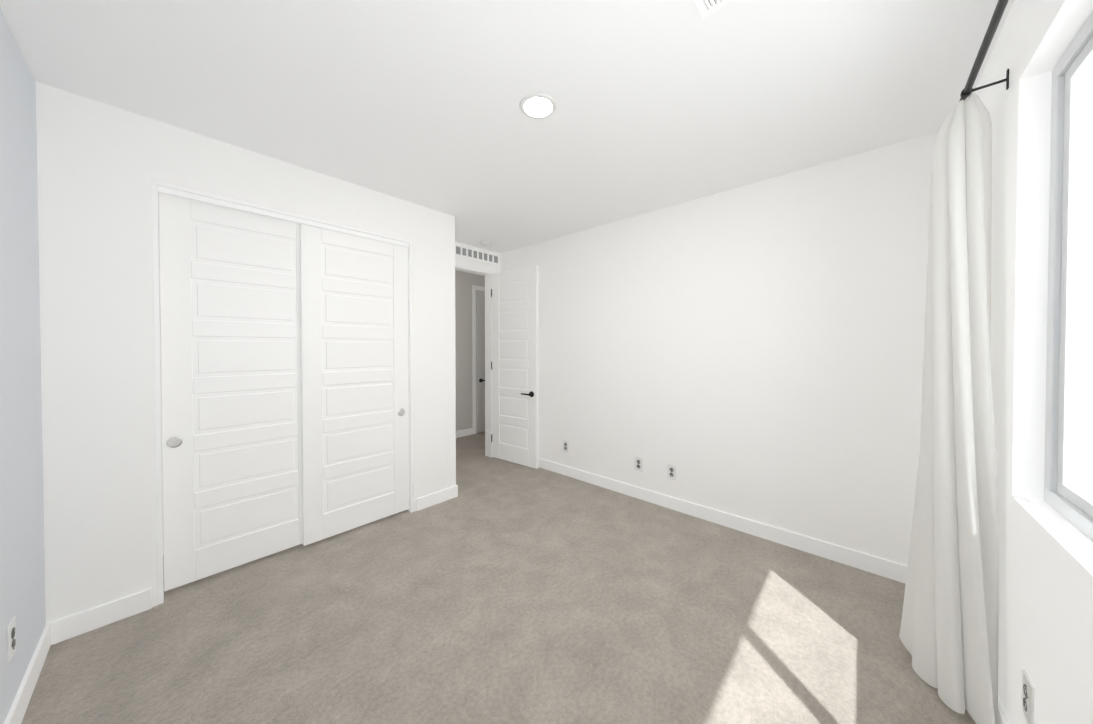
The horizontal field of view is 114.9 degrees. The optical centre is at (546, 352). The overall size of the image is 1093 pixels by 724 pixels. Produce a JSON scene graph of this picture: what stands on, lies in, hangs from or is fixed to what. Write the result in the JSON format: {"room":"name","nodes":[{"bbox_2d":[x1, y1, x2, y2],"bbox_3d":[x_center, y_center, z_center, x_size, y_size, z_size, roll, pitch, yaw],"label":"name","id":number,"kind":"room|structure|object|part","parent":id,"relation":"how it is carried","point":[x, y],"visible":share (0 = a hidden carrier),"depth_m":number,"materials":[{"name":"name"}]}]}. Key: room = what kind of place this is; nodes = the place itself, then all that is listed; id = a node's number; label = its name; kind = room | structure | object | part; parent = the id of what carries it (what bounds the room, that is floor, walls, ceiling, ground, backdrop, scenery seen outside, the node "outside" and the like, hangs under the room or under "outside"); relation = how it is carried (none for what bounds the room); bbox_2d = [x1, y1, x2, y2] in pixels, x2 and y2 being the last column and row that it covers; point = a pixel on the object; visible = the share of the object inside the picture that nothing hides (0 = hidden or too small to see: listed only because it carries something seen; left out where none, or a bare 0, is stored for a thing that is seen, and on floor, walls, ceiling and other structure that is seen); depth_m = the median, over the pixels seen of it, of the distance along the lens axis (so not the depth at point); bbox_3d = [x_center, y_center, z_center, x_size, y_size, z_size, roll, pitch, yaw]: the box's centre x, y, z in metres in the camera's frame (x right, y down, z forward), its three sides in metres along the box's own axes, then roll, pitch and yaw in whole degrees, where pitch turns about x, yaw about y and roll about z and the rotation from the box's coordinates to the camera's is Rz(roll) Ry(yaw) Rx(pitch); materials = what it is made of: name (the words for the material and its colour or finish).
{"room":"empty bedroom","nodes":[
{"label":"empty bedroom","id":0,"kind":"room"},
{"bbox_2d":[0,8,45,723],"bbox_3d":[-1.323,0.073,0.641,3.930,2.440,0.120,1,1,42],"label":"wall","id":1,"kind":"structure","parent":0,"point":[22,575],"depth_m":1.28,"materials":[{"name":"white paint"}]},
{"bbox_2d":[7,616,15,663],"bbox_3d":[-1.801,0.966,1.175,0.072,0.118,0.008,1,1,42],"label":"electrical outlet","id":2,"kind":"object","parent":1,"relation":"attached to","point":[11,638],"visible":1,"depth_m":1.17,"materials":[{"name":"white plastic"}]},
{"bbox_2d":[4,619,59,723],"bbox_3d":[-1.085,1.245,0.534,2.954,0.100,0.016,1,1,42],"label":"baseboard","id":3,"kind":"structure","parent":1,"relation":"attached to","point":[50,635],"depth_m":1.32,"materials":[{"name":"white paint"}]},
{"bbox_2d":[36,82,455,623],"bbox_3d":[-1.533,0.051,2.311,0.120,2.440,2.068,1,1,42],"label":"wall","id":4,"kind":"structure","parent":0,"point":[101,166],"depth_m":1.67,"materials":[{"name":"white paint"}]},
{"bbox_2d":[60,588,151,641],"bbox_3d":[-2.066,1.230,1.640,0.013,0.100,0.275,1,1,42],"label":"baseboard","id":5,"kind":"structure","parent":4,"relation":"attached to","point":[90,620],"depth_m":1.63,"materials":[{"name":"white paint"}]},
{"bbox_2d":[158,192,302,591],"bbox_3d":[-1.774,0.205,2.081,0.031,2.095,0.705,1,1,42],"label":"closet door","id":6,"kind":"structure","parent":4,"relation":"in","point":[230,317],"depth_m":2.00,"materials":[{"name":"white paint"}]},
{"bbox_3d":[-1.972,0.476,1.848,0.005,0.058,0.058,1,1,42],"label":"handle","id":7,"kind":"part","parent":6,"relation":"part of","materials":[{"name":"silver metal"}]},
{"bbox_2d":[152,180,412,604],"bbox_3d":[-1.554,0.202,2.290,0.119,2.140,1.355,1,1,42],"label":"door frame","id":8,"kind":"structure","parent":4,"relation":"attached to","point":[174,190],"depth_m":1.86,"materials":[{"name":"white paint"}]},
{"bbox_2d":[300,223,408,545],"bbox_3d":[-1.336,0.200,2.501,0.031,2.095,0.705,1,1,42],"label":"closet door","id":9,"kind":"structure","parent":4,"relation":"in","point":[354,376],"depth_m":2.45,"materials":[{"name":"white paint"}]},
{"bbox_3d":[-1.129,0.464,2.712,0.005,0.058,0.058,1,1,42],"label":"handle","id":10,"kind":"part","parent":9,"relation":"part of","materials":[{"name":"silver metal"}]},
{"bbox_2d":[416,485,455,510],"bbox_3d":[-0.923,1.214,2.901,0.016,0.100,0.340,1,1,42],"label":"baseboard","id":11,"kind":"structure","parent":4,"relation":"attached to","point":[435,498],"depth_m":2.89,"materials":[{"name":"white paint"}]},
{"bbox_2d":[158,200,500,553],"bbox_3d":[-1.104,0.033,3.713,0.120,2.440,4.720,1,1,42],"label":"wall","id":12,"kind":"structure","parent":0,"point":[479,263],"depth_m":3.84,"materials":[{"name":"white paint"}]},
{"bbox_2d":[455,260,495,457],"bbox_3d":[-0.922,0.130,3.914,0.146,2.240,0.810,1,1,42],"label":"door frame","id":13,"kind":"structure","parent":12,"relation":"attached to","point":[488,361],"depth_m":4.14,"materials":[{"name":"white paint"}]},
{"bbox_2d":[492,266,538,468],"bbox_3d":[-0.362,0.158,3.906,0.675,2.155,0.142,1,1,38],"label":"door","id":14,"kind":"structure","parent":13,"relation":"attached to","point":[515,383],"depth_m":3.87,"materials":[{"name":"white paint"}]},
{"bbox_3d":[-0.204,0.448,3.733,0.141,0.062,0.054,1,1,38],"label":"handle","id":15,"kind":"part","parent":14,"relation":"part of","materials":[{"name":"black metal"}]},
{"bbox_2d":[455,244,498,264],"bbox_3d":[-0.779,-1.105,3.960,0.008,0.120,0.625,1,1,42],"label":"air vent","id":16,"kind":"object","parent":12,"relation":"in","point":[474,254],"visible":0.92,"depth_m":3.95,"materials":[{"name":"white metal"}]},
{"bbox_2d":[455,270,484,432],"bbox_3d":[-1.406,0.016,5.001,0.120,2.440,3.220,1,1,42],"label":"wall","id":17,"kind":"structure","parent":0,"point":[465,282],"depth_m":5.13,"materials":[{"name":"white paint"}]},
{"bbox_2d":[456,428,472,437],"bbox_3d":[-1.776,1.193,4.512,0.013,0.100,1.975,1,1,42],"label":"baseboard","id":18,"kind":"structure","parent":17,"relation":"attached to","point":[465,432],"depth_m":5.13,"materials":[{"name":"white paint"}]},
{"bbox_2d":[472,285,484,433],"bbox_3d":[-0.825,0.109,5.542,0.013,2.240,0.840,1,1,42],"label":"door frame","id":19,"kind":"structure","parent":17,"relation":"attached to","point":[474,288],"depth_m":5.25,"materials":[{"name":"white paint"}]},
{"bbox_2d":[476,290,484,432],"bbox_3d":[-0.794,0.137,5.514,0.080,2.155,0.720,1,1,42],"label":"hall door","id":20,"kind":"structure","parent":17,"relation":"in","point":[480,361],"depth_m":5.30,"materials":[{"name":"white paint"}]},
{"bbox_2d":[21,432,975,723],"bbox_3d":[-0.138,1.296,2.770,5.020,0.060,4.840,1,1,42],"label":"floor","id":21,"kind":"structure","parent":0,"point":[497,590],"depth_m":1.59,"materials":[{"name":"carpet"}]},
{"bbox_2d":[0,0,1013,253],"bbox_3d":[-0.138,-1.204,2.738,5.020,0.060,4.840,1,1,42],"label":"ceiling","id":22,"kind":"structure","parent":0,"point":[666,102],"depth_m":1.51,"materials":[{"name":"white paint"}]},
{"bbox_2d":[480,241,491,246],"bbox_3d":[-0.653,-1.169,3.756,0.124,0.036,0.124,1,1,42],"label":"smoke detector","id":23,"kind":"object","parent":22,"relation":"attached to","point":[486,243],"visible":1,"depth_m":3.72,"materials":[{"name":"white plastic"}]},
{"bbox_2d":[519,93,556,118],"bbox_3d":[-0.039,-1.156,1.643,0.176,0.007,0.176,1,1,42],"label":"recessed light","id":24,"kind":"object","parent":22,"relation":"in","point":[538,105],"visible":1,"depth_m":1.63,"materials":[{"name":"white plastic"}]},
{"bbox_2d":[694,0,731,18],"bbox_3d":[0.492,-1.146,1.023,0.170,0.012,0.320,1,1,42],"label":"ceiling vent","id":25,"kind":"object","parent":22,"relation":"in","point":[706,8],"visible":1,"depth_m":1.15,"materials":[{"name":"white metal"}]},
{"bbox_2d":[501,131,938,565],"bbox_3d":[0.850,0.042,3.030,3.930,2.440,0.120,1,1,42],"label":"wall","id":26,"kind":"structure","parent":0,"point":[754,351],"depth_m":2.38,"materials":[{"name":"white paint"}]},
{"bbox_2d":[563,440,568,452],"bbox_3d":[0.196,0.955,3.550,0.072,0.118,0.008,1,1,42],"label":"electrical outlet","id":27,"kind":"object","parent":26,"relation":"attached to","point":[565,445],"visible":1,"depth_m":3.55,"materials":[{"name":"white plastic"}]},
{"bbox_2d":[635,456,642,471],"bbox_3d":[0.795,0.962,3.005,0.072,0.118,0.008,1,1,42],"label":"electrical outlet","id":28,"kind":"object","parent":26,"relation":"attached to","point":[638,463],"visible":1,"depth_m":3.00,"materials":[{"name":"white plastic"}]},
{"bbox_2d":[667,464,675,479],"bbox_3d":[1.010,0.965,2.810,0.072,0.118,0.008,1,1,42],"label":"electrical outlet","id":29,"kind":"object","parent":26,"relation":"attached to","point":[671,471],"visible":1,"depth_m":2.81,"materials":[{"name":"white plastic"}]},
{"bbox_2d":[539,458,907,583],"bbox_3d":[0.773,1.212,3.021,3.610,0.100,0.019,1,1,42],"label":"baseboard","id":30,"kind":"structure","parent":26,"relation":"attached to","point":[889,569],"depth_m":2.42,"materials":[{"name":"white paint"}]},
{"bbox_2d":[975,0,1092,723],"bbox_3d":[1.143,0.074,0.581,0.200,2.440,3.109,1,1,42],"label":"wall","id":31,"kind":"structure","parent":0,"point":[1045,633],"depth_m":1.08,"materials":[{"name":"white paint"}]},
{"bbox_2d":[960,68,1008,97],"bbox_3d":[1.525,-0.926,1.215,0.106,0.064,0.016,1,1,42],"label":"curtain bracket","id":32,"kind":"object","parent":31,"relation":"attached to","point":[1006,79],"visible":0.9,"depth_m":1.20,"materials":[{"name":"black metal"}]},
{"bbox_2d":[959,0,1008,101],"bbox_3d":[0.897,-0.918,0.583,0.027,0.027,2.244,1,1,42],"label":"curtain rod","id":33,"kind":"object","parent":32,"relation":"on","point":[1001,5],"depth_m":1.04,"materials":[{"name":"black metal"}]},
{"bbox_2d":[899,91,998,723],"bbox_3d":[1.526,0.157,1.333,0.211,2.230,0.425,1,1,42],"label":"curtain","id":34,"kind":"object","parent":33,"relation":"hanging from","point":[948,635],"visible":1,"depth_m":1.24,"materials":[{"name":"fabric"}]},
{"bbox_2d":[998,697,1008,723],"bbox_3d":[1.057,1.243,0.662,0.016,0.100,3.090,1,1,42],"label":"baseboard","id":35,"kind":"structure","parent":31,"relation":"attached to","point":[1002,719],"depth_m":1.15,"materials":[{"name":"white paint"}]},
{"bbox_2d":[1022,669,1033,723],"bbox_3d":[1.359,0.979,0.986,0.008,0.118,0.072,1,1,42],"label":"electrical outlet","id":36,"kind":"object","parent":31,"relation":"attached to","point":[1028,698],"visible":1,"depth_m":0.98,"materials":[{"name":"white plastic"}]},
{"bbox_2d":[1044,11,1092,541],"bbox_3d":[1.092,-0.193,0.524,0.075,1.315,1.400,1,1,42],"label":"window","id":37,"kind":"structure","parent":31,"relation":"in","point":[1068,478],"depth_m":0.99,"materials":[{"name":"white plastic"}]}
]}

